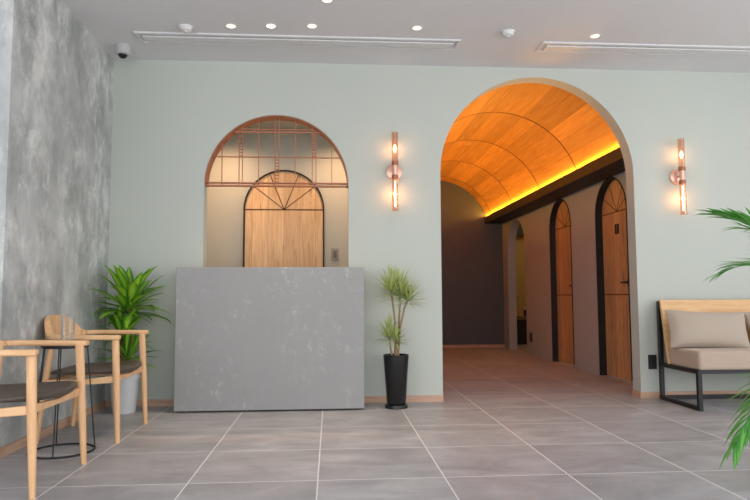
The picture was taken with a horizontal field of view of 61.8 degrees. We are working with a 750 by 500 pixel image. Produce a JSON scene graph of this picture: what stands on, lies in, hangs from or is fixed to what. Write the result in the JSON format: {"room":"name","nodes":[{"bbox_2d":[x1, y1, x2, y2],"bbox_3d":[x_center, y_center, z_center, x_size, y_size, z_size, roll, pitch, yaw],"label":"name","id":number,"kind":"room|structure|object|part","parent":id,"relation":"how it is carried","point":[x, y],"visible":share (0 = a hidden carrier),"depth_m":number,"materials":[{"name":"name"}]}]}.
{"room":"reception lobby","nodes":[
{"label":"reception lobby","id":0,"kind":"room"},
{"bbox_2d":[0,0,113,447],"bbox_3d":[-2.231,-0.226,4.228,0.300,2.812,1.610,0,-4,-4],"label":"wall","id":1,"kind":"structure","parent":0,"point":[56,79],"depth_m":3.96,"materials":[{"name":"grey paint"}]},
{"bbox_2d":[0,400,105,457],"bbox_3d":[-2.070,1.150,4.136,0.012,0.052,1.610,0,-4,-4],"label":"baseboard","id":2,"kind":"structure","parent":1,"relation":"attached to","point":[18,444],"depth_m":3.92,"materials":[{"name":"brown wood"}]},
{"bbox_2d":[206,130,347,266],"bbox_3d":[-1.127,-0.027,6.206,2.320,2.700,0.100,0,-4,-4],"label":"wall","id":3,"kind":"structure","parent":0,"point":[225,205],"depth_m":6.21,"materials":[{"name":"beige plaster"}]},
{"bbox_2d":[243,170,323,266],"bbox_3d":[-0.892,0.262,6.130,0.790,2.110,0.050,0,-4,-4],"label":"door","id":4,"kind":"structure","parent":3,"relation":"in","point":[283,226],"depth_m":6.16,"materials":[{"name":"brown wood"}]},
{"bbox_3d":[-0.894,-0.397,6.170,0.760,0.012,0.006,0,-4,-4],"label":"fanlight rail","id":5,"kind":"part","parent":4,"relation":"part of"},
{"bbox_2d":[331,248,338,260],"bbox_3d":[-0.395,0.044,6.194,0.075,0.120,0.014,0,-4,-4],"label":"light switch","id":6,"kind":"object","parent":3,"relation":"attached to","point":[334,251],"visible":1,"depth_m":6.19,"materials":[{"name":"beige plastic"}]},
{"bbox_2d":[245,121,311,130],"bbox_3d":[-1.047,-1.276,5.797,2.220,0.100,0.910,0,-4,-4],"label":"ceiling","id":7,"kind":"structure","parent":0,"point":[268,124],"depth_m":6.08,"materials":[{"name":"grey paint"}]},
{"bbox_2d":[0,345,749,499],"bbox_3d":[0.197,1.320,5.394,9.550,0.120,12.900,0,-4,-4],"label":"floor","id":8,"kind":"structure","parent":0,"point":[509,424],"depth_m":3.53,"materials":[{"name":"grey tile"}]},
{"bbox_2d":[0,339,89,498],"bbox_3d":[-1.739,0.714,2.976,0.548,0.749,0.651,0,-4,-4],"label":"armchair","id":9,"kind":"object","parent":8,"relation":"on","point":[32,391],"visible":1,"depth_m":2.87,"materials":[{"name":"brown wood"}]},
{"bbox_3d":[-1.946,0.784,3.200,0.102,0.643,0.037,-3,-5,28],"label":"leg","id":10,"kind":"part","parent":9,"relation":"part of","materials":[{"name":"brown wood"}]},
{"bbox_3d":[-1.702,0.709,2.716,0.404,0.066,0.022,0,-4,-4],"label":"rail","id":11,"kind":"part","parent":9,"relation":"part of","materials":[{"name":"brown wood"}]},
{"bbox_3d":[-1.679,0.445,2.716,0.424,0.032,0.084,0,-4,-4],"label":"arm rail","id":12,"kind":"part","parent":9,"relation":"part of","materials":[{"name":"brown wood"}]},
{"bbox_3d":[-1.491,0.759,2.719,0.071,0.617,0.043,-1,-4,15],"label":"leg","id":13,"kind":"part","parent":9,"relation":"part of","materials":[{"name":"brown wood"}]},
{"bbox_3d":[-1.716,0.674,2.981,0.502,0.049,0.553,0,-4,-5],"label":"seat","id":14,"kind":"part","parent":9,"relation":"part of","materials":[{"name":"brown leather"}]},
{"bbox_3d":[-1.719,0.487,3.279,0.424,0.032,0.084,0,-4,-4],"label":"arm rail","id":15,"kind":"part","parent":9,"relation":"part of","materials":[{"name":"brown wood"}]},
{"bbox_3d":[-1.522,0.716,2.991,0.023,0.040,0.500,0,-4,-4],"label":"rail","id":16,"kind":"part","parent":9,"relation":"part of","materials":[{"name":"brown wood"}]},
{"bbox_3d":[-1.529,0.800,3.256,0.072,0.617,0.042,2,-5,-23],"label":"leg","id":17,"kind":"part","parent":9,"relation":"part of","materials":[{"name":"brown wood"}]},
{"bbox_2d":[37,344,95,458],"bbox_3d":[-1.752,0.830,3.524,0.347,0.596,0.347,0,-4,-4],"label":"side table","id":18,"kind":"object","parent":8,"relation":"on","point":[44,348],"visible":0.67,"depth_m":3.53,"materials":[{"name":"black metal"}]},
{"bbox_3d":[-1.843,0.828,3.416,0.008,0.575,0.061,-4,-6,40],"label":"leg","id":19,"kind":"part","parent":18,"relation":"part of","materials":[{"name":"black metal"}]},
{"bbox_3d":[-1.893,0.836,3.528,0.061,0.575,0.013,0,-4,-4],"label":"leg","id":20,"kind":"part","parent":18,"relation":"part of","materials":[{"name":"black metal"}]},
{"bbox_3d":[-1.724,0.825,3.385,0.008,0.575,0.061,1,-4,-11],"label":"leg","id":21,"kind":"part","parent":18,"relation":"part of","materials":[{"name":"black metal"}]},
{"bbox_3d":[-1.837,0.844,3.637,0.008,0.575,0.061,3,-5,-37],"label":"leg","id":22,"kind":"part","parent":18,"relation":"part of","materials":[{"name":"black metal"}]},
{"bbox_2d":[60,314,75,339],"bbox_3d":[-1.743,0.450,3.553,0.080,0.166,0.080,0,-4,-4],"label":"drinking glass","id":23,"kind":"object","parent":18,"relation":"on","point":[75,314],"visible":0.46,"depth_m":3.56,"materials":[{"name":"clear glass"}]},
{"bbox_3d":[-1.622,0.839,3.582,0.060,0.575,0.007,2,-5,-24],"label":"leg","id":24,"kind":"part","parent":18,"relation":"part of","materials":[{"name":"black metal"}]},
{"bbox_2d":[37,315,148,443],"bbox_3d":[-1.793,0.790,3.995,0.548,0.749,0.651,0,-4,-4],"label":"armchair","id":25,"kind":"object","parent":8,"relation":"on","point":[119,370],"visible":0.85,"depth_m":3.81,"materials":[{"name":"brown wood"}]},
{"bbox_3d":[-1.965,0.825,3.736,0.102,0.643,0.038,2,-5,-29],"label":"leg","id":26,"kind":"part","parent":25,"relation":"part of","materials":[{"name":"brown wood"}]},
{"bbox_3d":[-1.975,0.811,3.981,0.022,0.035,0.460,0,-4,-4],"label":"rail","id":27,"kind":"part","parent":25,"relation":"part of","materials":[{"name":"brown wood"}]},
{"bbox_3d":[-2.001,0.490,4.003,0.134,0.148,0.545,0,-4,-4],"label":"backrest","id":28,"kind":"part","parent":25,"relation":"part of","materials":[{"name":"brown wood"}]},
{"bbox_3d":[-1.999,0.861,4.219,0.102,0.643,0.037,-3,-5,28],"label":"leg","id":29,"kind":"part","parent":25,"relation":"part of","materials":[{"name":"brown wood"}]},
{"bbox_3d":[-1.755,0.785,3.735,0.404,0.066,0.022,0,-4,-4],"label":"rail","id":30,"kind":"part","parent":25,"relation":"part of","materials":[{"name":"brown wood"}]},
{"bbox_3d":[-1.733,0.521,3.734,0.424,0.032,0.084,0,-4,-4],"label":"arm rail","id":31,"kind":"part","parent":25,"relation":"part of","materials":[{"name":"brown wood"}]},
{"bbox_3d":[-1.770,0.751,3.999,0.502,0.049,0.553,0,-4,-5],"label":"seat","id":32,"kind":"part","parent":25,"relation":"part of","materials":[{"name":"brown leather"}]},
{"bbox_3d":[-1.792,0.825,4.256,0.404,0.066,0.022,0,-4,-4],"label":"rail","id":33,"kind":"part","parent":25,"relation":"part of","materials":[{"name":"brown wood"}]},
{"bbox_3d":[-1.544,0.836,3.738,0.071,0.617,0.043,-1,-4,15],"label":"leg","id":34,"kind":"part","parent":25,"relation":"part of","materials":[{"name":"brown wood"}]},
{"bbox_3d":[-1.772,0.563,4.298,0.424,0.032,0.084,0,-4,-4],"label":"arm rail","id":35,"kind":"part","parent":25,"relation":"part of","materials":[{"name":"brown wood"}]},
{"bbox_3d":[-1.576,0.792,4.010,0.023,0.040,0.500,0,-4,-4],"label":"rail","id":36,"kind":"part","parent":25,"relation":"part of","materials":[{"name":"brown wood"}]},
{"bbox_3d":[-1.582,0.876,4.274,0.072,0.617,0.042,2,-5,-23],"label":"leg","id":37,"kind":"part","parent":25,"relation":"part of","materials":[{"name":"brown wood"}]},
{"bbox_2d":[90,264,170,413],"bbox_3d":[-1.816,0.656,4.673,0.556,1.114,0.617,0,-4,-4],"label":"plant","id":38,"kind":"object","parent":8,"relation":"on","point":[130,290],"visible":0.7,"depth_m":4.67,"materials":[{"name":"green plant"}]},
{"bbox_3d":[-1.885,1.075,4.713,0.222,0.286,0.222,0,-4,-4],"label":"pot","id":39,"kind":"part","parent":38,"relation":"part of","materials":[{"name":"white ceramic"}]},
{"bbox_2d":[174,267,363,411],"bbox_3d":[-0.800,0.684,4.898,1.416,1.084,0.339,0,-4,-4],"label":"reception desk","id":40,"kind":"object","parent":8,"relation":"on","point":[247,338],"visible":1,"depth_m":4.73,"materials":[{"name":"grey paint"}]},
{"bbox_2d":[369,263,426,409],"bbox_3d":[0.185,0.655,4.893,0.461,1.133,0.448,2,-5,-31],"label":"potted plant","id":41,"kind":"object","parent":8,"relation":"on","point":[396,363],"visible":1,"depth_m":4.83,"materials":[{"name":"green plant"}]},
{"bbox_3d":[0.145,0.576,4.893,0.051,0.511,0.016,0,-4,-4],"label":"stem","id":42,"kind":"part","parent":41,"relation":"part of","materials":[{"name":"brown plant"}]},
{"bbox_3d":[0.164,1.001,4.862,0.202,0.378,0.202,0,-4,-4],"label":"pot","id":43,"kind":"part","parent":41,"relation":"part of","materials":[{"name":"black plastic"}]},
{"bbox_3d":[0.166,0.762,4.835,0.018,0.131,0.026,0,-4,-4],"label":"stem","id":44,"kind":"part","parent":41,"relation":"part of","materials":[{"name":"brown plant"}]},
{"bbox_3d":[0.184,0.589,4.899,0.042,0.486,0.017,-2,-4,18],"label":"stem","id":45,"kind":"part","parent":41,"relation":"part of","materials":[{"name":"brown plant"}]},
{"bbox_3d":[0.218,0.609,4.885,0.095,0.444,0.016,0,-4,-4],"label":"stem","id":46,"kind":"part","parent":41,"relation":"part of","materials":[{"name":"plant"}]},
{"bbox_2d":[517,315,526,344],"bbox_3d":[2.724,1.440,11.312,0.740,0.500,0.420,0,-4,-4],"label":"washstand","id":47,"kind":"object","parent":8,"relation":"on","point":[521,320],"visible":0.07,"depth_m":11.11,"materials":[{"name":"black"}]},
{"bbox_2d":[516,294,521,315],"bbox_3d":[2.587,0.989,11.286,0.118,0.397,0.060,0,-4,-4],"label":"faucet","id":48,"kind":"object","parent":47,"relation":"on","point":[519,303],"visible":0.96,"depth_m":11.28,"materials":[{"name":"gold metal"}]},
{"bbox_2d":[517,315,525,319],"bbox_3d":[2.723,1.220,11.328,0.740,0.060,0.420,0,-4,-4],"label":"countertop","id":49,"kind":"structure","parent":47,"relation":"on","point":[522,317],"depth_m":11.11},
{"bbox_2d":[656,299,749,410],"bbox_3d":[3.302,0.807,5.003,1.850,0.820,0.577,0,-4,-4],"label":"sofa","id":50,"kind":"object","parent":8,"relation":"on","point":[699,361],"visible":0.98,"depth_m":5.01,"materials":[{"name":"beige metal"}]},
{"bbox_3d":[2.395,0.811,4.945,0.032,0.810,0.565,0,-4,-4],"label":"frame","id":51,"kind":"part","parent":50,"relation":"part of","materials":[{"name":"black metal"}]},
{"bbox_3d":[3.288,0.670,5.205,1.842,0.518,0.126,0,-4,-4],"label":"backrest","id":52,"kind":"part","parent":50,"relation":"part of","materials":[{"name":"brown wood"}]},
{"bbox_2d":[665,310,749,347],"bbox_3d":[2.656,0.636,4.999,0.654,0.318,0.199,0,-4,0],"label":"throw pillow","id":53,"kind":"object","parent":50,"relation":"on","point":[687,329],"visible":0.97,"depth_m":4.93,"materials":[{"name":"beige fabric"}]},
{"bbox_3d":[3.285,1.220,5.244,1.786,0.032,0.032,0,-4,-4],"label":"floor rail","id":54,"kind":"part","parent":50,"relation":"part of","materials":[{"name":"black metal"}]},
{"bbox_2d":[669,347,749,369],"bbox_3d":[3.308,0.841,4.924,1.838,0.142,0.424,0,-4,-4],"label":"seat cushion","id":55,"kind":"object","parent":50,"relation":"on","point":[681,358],"depth_m":4.68,"materials":[{"name":"beige fabric"}]},
{"bbox_3d":[3.321,0.911,4.735,1.786,0.025,0.032,0,-4,-4],"label":"rail","id":56,"kind":"part","parent":50,"relation":"part of","materials":[{"name":"black metal"}]},
{"bbox_2d":[744,312,749,328],"bbox_3d":[3.314,0.637,5.055,0.653,0.318,0.202,0,-4,-9],"label":"throw pillow","id":57,"kind":"object","parent":50,"relation":"on","point":[747,314],"visible":1,"depth_m":5.04,"materials":[{"name":"beige fabric"}]},
{"bbox_2d":[697,207,749,469],"bbox_3d":[2.369,0.190,3.166,1.463,1.784,1.153,-2,-5,20],"label":"palm","id":58,"kind":"object","parent":8,"relation":"on","point":[737,443],"visible":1,"depth_m":2.96,"materials":[{"name":"plant"}]},
{"bbox_2d":[61,0,749,72],"bbox_3d":[0.420,-1.855,2.254,9.550,0.120,6.150,0,-4,-4],"label":"ceiling","id":59,"kind":"structure","parent":0,"point":[479,25],"depth_m":4.56,"materials":[{"name":"paint"}]},
{"bbox_2d":[115,43,130,58],"bbox_3d":[-1.961,-1.538,4.873,0.120,0.102,0.120,0,-4,-4],"label":"security camera","id":60,"kind":"object","parent":59,"relation":"attached to","point":[123,50],"visible":1,"depth_m":4.83,"materials":[{"name":"grey plastic"}]},
{"bbox_2d":[179,24,192,32],"bbox_3d":[-1.369,-1.595,4.537,0.100,0.044,0.100,0,-4,-4],"label":"smoke detector","id":61,"kind":"object","parent":59,"relation":"attached to","point":[186,28],"visible":1,"depth_m":4.51,"materials":[{"name":"white paint"}]},
{"bbox_2d":[225,23,236,28],"bbox_3d":[-1.041,-1.617,4.526,0.084,0.004,0.084,0,-4,-4],"label":"recessed light","id":62,"kind":"object","parent":59,"relation":"in","point":[229,25],"visible":1,"depth_m":4.53,"materials":[{"name":"white paint"}]},
{"bbox_2d":[265,23,276,28],"bbox_3d":[-0.752,-1.618,4.529,0.084,0.004,0.084,0,-4,-4],"label":"recessed light","id":63,"kind":"object","parent":59,"relation":"in","point":[269,25],"visible":1,"depth_m":4.53,"materials":[{"name":"white paint"}]},
{"bbox_2d":[134,31,460,50],"bbox_3d":[-0.565,-1.592,4.789,2.440,0.018,0.190,0,-4,-4],"label":"ceiling vent","id":64,"kind":"object","parent":59,"relation":"in","point":[144,37],"visible":1,"depth_m":4.77,"materials":[{"name":"white metal"}]},
{"bbox_3d":[-0.565,-1.591,4.792,2.350,0.011,0.085,0,-4,-4],"label":"blade","id":65,"kind":"part","parent":64,"relation":"part of","materials":[{"name":"white metal"}]},
{"bbox_2d":[306,23,317,28],"bbox_3d":[-0.456,-1.619,4.531,0.084,0.004,0.084,0,-4,-4],"label":"recessed light","id":66,"kind":"object","parent":59,"relation":"in","point":[311,25],"visible":1,"depth_m":4.53,"materials":[{"name":"white"}]},
{"bbox_2d":[321,0,332,2],"bbox_3d":[-0.317,-1.649,4.136,0.084,0.004,0.084,0,-4,-4],"label":"recessed light","id":67,"kind":"object","parent":59,"relation":"in","point":[323,1],"visible":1,"depth_m":4.15,"materials":[{"name":"white"}]},
{"bbox_2d":[411,25,422,30],"bbox_3d":[0.306,-1.619,4.573,0.084,0.004,0.084,0,-4,-4],"label":"recessed light","id":68,"kind":"object","parent":59,"relation":"in","point":[417,27],"visible":1,"depth_m":4.57,"materials":[{"name":"white"}]},
{"bbox_2d":[501,29,514,37],"bbox_3d":[0.987,-1.597,4.648,0.100,0.044,0.100,0,-4,-4],"label":"smoke detector","id":69,"kind":"object","parent":59,"relation":"attached to","point":[507,33],"visible":1,"depth_m":4.62,"materials":[{"name":"white paint"}]},
{"bbox_2d":[589,34,600,38],"bbox_3d":[1.660,-1.614,4.728,0.084,0.004,0.084,0,-4,-4],"label":"recessed light","id":70,"kind":"object","parent":59,"relation":"in","point":[593,36],"visible":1,"depth_m":4.73,"materials":[{"name":"white"}]},
{"bbox_2d":[535,41,749,57],"bbox_3d":[2.508,-1.590,5.005,2.440,0.018,0.190,0,-4,-4],"label":"ceiling vent","id":71,"kind":"object","parent":59,"relation":"in","point":[545,47],"visible":1,"depth_m":4.96,"materials":[{"name":"white metal"}]},
{"bbox_3d":[2.507,-1.588,5.007,2.350,0.011,0.085,0,-4,-4],"label":"blade","id":72,"kind":"part","parent":71,"relation":"part of","materials":[{"name":"white metal"}]},
{"bbox_2d":[105,59,749,399],"bbox_3d":[1.289,-0.252,5.357,7.080,3.000,0.140,0,-4,-4],"label":"wall","id":73,"kind":"structure","parent":0,"point":[169,117],"depth_m":5.24,"materials":[{"name":"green paint"}]},
{"bbox_2d":[205,115,347,187],"bbox_3d":[-0.815,-0.820,5.252,1.174,0.591,0.130,0,-4,-4],"label":"window grille","id":74,"kind":"object","parent":73,"relation":"in","point":[240,128],"visible":1,"depth_m":5.22,"materials":[{"name":"orange metal"}]},
{"bbox_3d":[-0.817,-0.659,5.219,0.032,0.191,0.012,0,-4,-4],"label":"ladder panel","id":75,"kind":"part","parent":74,"relation":"part of","materials":[{"name":"orange metal"}]},
{"bbox_3d":[-0.511,-0.873,5.257,0.031,0.182,0.012,0,-4,-4],"label":"ladder panel","id":76,"kind":"part","parent":74,"relation":"part of","materials":[{"name":"orange metal"}]},
{"bbox_2d":[386,132,401,210],"bbox_3d":[0.163,-0.645,5.180,0.132,0.645,0.113,0,-4,-4],"label":"wall sconce","id":77,"kind":"object","parent":73,"relation":"attached to","point":[394,172],"visible":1,"depth_m":5.15,"materials":[{"name":"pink metal"}]},
{"bbox_3d":[0.160,-0.650,5.226,0.132,0.132,0.022,0,-4,-4],"label":"wall plate","id":78,"kind":"part","parent":77,"relation":"part of","materials":[{"name":"gold metal"}]},
{"bbox_2d":[105,390,749,406],"bbox_3d":[1.356,1.213,5.175,6.968,0.052,0.012,0,-4,-4],"label":"baseboard","id":79,"kind":"structure","parent":73,"relation":"attached to","point":[412,398],"depth_m":5.10,"materials":[{"name":"brown wood"}]},
{"bbox_2d":[632,389,641,397],"bbox_3d":[2.218,1.219,5.306,0.012,0.052,0.152,0,-4,-4],"label":"baseboard","id":80,"kind":"structure","parent":73,"relation":"attached to","point":[635,393],"depth_m":5.30,"materials":[{"name":"brown wood"}]},
{"bbox_2d":[648,355,656,368],"bbox_3d":[2.332,0.940,5.262,0.070,0.120,0.016,0,-4,-4],"label":"wall socket","id":81,"kind":"object","parent":73,"relation":"attached to","point":[652,359],"visible":1,"depth_m":5.26,"materials":[{"name":"black plastic"}]},
{"bbox_2d":[669,138,686,214],"bbox_3d":[2.608,-0.622,5.350,0.132,0.645,0.113,0,-4,-4],"label":"wall sconce","id":82,"kind":"object","parent":73,"relation":"attached to","point":[677,177],"visible":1,"depth_m":5.32,"materials":[{"name":"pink metal"}]},
{"bbox_3d":[2.604,-0.627,5.396,0.132,0.132,0.022,0,-4,-4],"label":"wall plate","id":83,"kind":"part","parent":82,"relation":"part of","materials":[{"name":"gold metal"}]},
{"bbox_3d":[2.611,-0.438,5.308,0.009,0.210,0.009,2,-5,-26],"label":"bulb","id":84,"kind":"part","parent":82,"relation":"part of","materials":[{"name":"white glass"}]},
{"bbox_2d":[440,181,504,344],"bbox_3d":[1.013,0.164,10.574,2.560,2.950,0.120,0,-4,-4],"label":"wall","id":85,"kind":"structure","parent":0,"point":[471,248],"depth_m":10.54,"materials":[{"name":"paint"}]},
{"bbox_2d":[442,344,504,347],"bbox_3d":[1.024,1.604,10.400,2.300,0.052,0.012,0,-4,-4],"label":"baseboard","id":86,"kind":"structure","parent":85,"relation":"attached to","point":[487,345],"depth_m":10.44,"materials":[{"name":"brown wood"}]},
{"bbox_2d":[515,236,525,315],"bbox_3d":[3.005,0.464,11.686,1.570,2.500,0.100,0,-4,-4],"label":"wall","id":87,"kind":"structure","parent":0,"point":[520,243],"depth_m":11.62,"materials":[{"name":"beige paint"}]},
{"bbox_2d":[516,223,523,235],"bbox_3d":[2.996,-0.530,11.609,1.400,0.530,0.200,0,-4,-4],"label":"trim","id":88,"kind":"structure","parent":87,"relation":"attached to","point":[520,230],"depth_m":11.47,"materials":[{"name":"black wood"}]},
{"bbox_2d":[440,83,619,215],"bbox_3d":[1.191,-1.122,8.054,2.300,0.722,5.110,0,-4,-4],"label":"ceiling","id":89,"kind":"structure","parent":0,"point":[519,139],"depth_m":7.09,"materials":[{"name":"brown wood"}]},
{"bbox_2d":[502,171,626,370],"bbox_3d":[2.407,-0.005,8.056,0.130,2.900,5.110,0,-4,-4],"label":"wall","id":90,"kind":"structure","parent":0,"point":[581,204],"depth_m":8.38,"materials":[{"name":"grey paint"}]},
{"bbox_2d":[485,147,624,223],"bbox_3d":[2.190,-0.695,8.092,0.300,0.113,5.110,0,-4,-4],"label":"trim","id":91,"kind":"structure","parent":90,"relation":"attached to","point":[610,164],"depth_m":7.18,"materials":[{"name":"brown wood"}]},
{"bbox_2d":[549,199,574,364],"bbox_3d":[2.401,0.391,7.915,0.111,2.090,0.740,0,-4,-4],"label":"door","id":92,"kind":"structure","parent":90,"relation":"in","point":[562,317],"depth_m":8.09,"materials":[{"name":"brown wood"}]},
{"bbox_2d":[504,345,632,384],"bbox_3d":[2.343,1.420,7.938,0.012,0.042,5.098,0,-4,-4],"label":"baseboard","id":93,"kind":"structure","parent":90,"relation":"attached to","point":[596,372],"depth_m":7.45,"materials":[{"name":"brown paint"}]},
{"bbox_2d":[595,177,632,380],"bbox_3d":[2.502,0.283,6.478,0.111,2.090,0.740,0,-4,-4],"label":"door","id":94,"kind":"structure","parent":90,"relation":"in","point":[611,227],"depth_m":6.60,"materials":[{"name":"brown wood"}]}
]}

